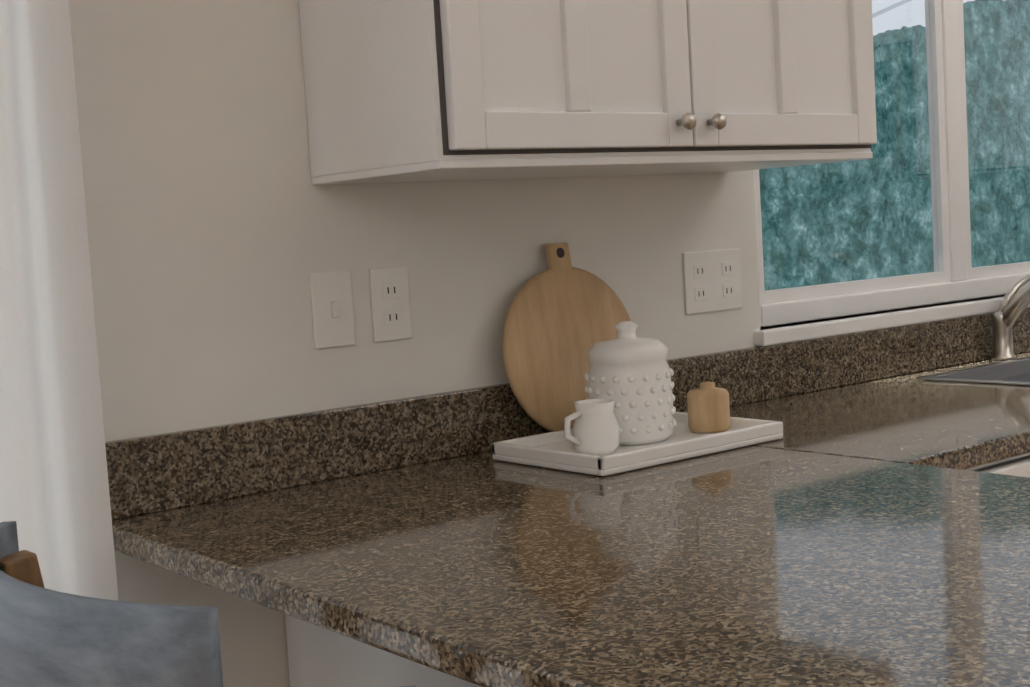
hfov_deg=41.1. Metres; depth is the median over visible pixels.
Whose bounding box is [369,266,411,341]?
outlet
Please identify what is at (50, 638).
stool
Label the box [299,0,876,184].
upper cabinet
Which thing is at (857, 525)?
countertop
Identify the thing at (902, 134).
backdrop
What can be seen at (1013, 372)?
stainless steel sink
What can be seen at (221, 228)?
wall
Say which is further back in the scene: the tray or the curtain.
the tray
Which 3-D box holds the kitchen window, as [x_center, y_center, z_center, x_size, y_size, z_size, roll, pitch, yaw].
[0.996,-0.587,3.137,1.470,0.980,0.075,-7,6,-38]
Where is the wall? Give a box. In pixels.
[69,0,1016,686]
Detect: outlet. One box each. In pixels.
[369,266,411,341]
[683,248,741,314]
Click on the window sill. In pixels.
(806, 331)
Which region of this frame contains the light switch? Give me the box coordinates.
[310,270,354,348]
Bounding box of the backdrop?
[759,0,1029,289]
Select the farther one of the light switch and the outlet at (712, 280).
the outlet at (712, 280)
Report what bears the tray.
on the countertop at (275, 513)
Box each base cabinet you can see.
[285,614,480,686]
[966,453,1029,476]
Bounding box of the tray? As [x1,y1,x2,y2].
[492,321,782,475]
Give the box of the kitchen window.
[753,0,1029,326]
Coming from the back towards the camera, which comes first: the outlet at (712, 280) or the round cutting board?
the outlet at (712, 280)
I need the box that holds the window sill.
[754,294,1029,345]
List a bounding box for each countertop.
[105,307,1029,628]
[321,451,1029,686]
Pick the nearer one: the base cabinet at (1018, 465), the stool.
the stool
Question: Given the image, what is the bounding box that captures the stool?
[0,521,222,686]
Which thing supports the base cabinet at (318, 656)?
on the floor
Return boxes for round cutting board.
[502,243,630,431]
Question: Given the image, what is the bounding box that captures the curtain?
[0,0,118,600]
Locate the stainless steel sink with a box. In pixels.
[916,356,1029,385]
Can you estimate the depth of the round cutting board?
2.29 m
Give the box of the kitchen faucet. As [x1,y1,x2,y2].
[991,275,1029,359]
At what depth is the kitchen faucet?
3.09 m
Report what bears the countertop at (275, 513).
on the base cabinet at (1018, 465)

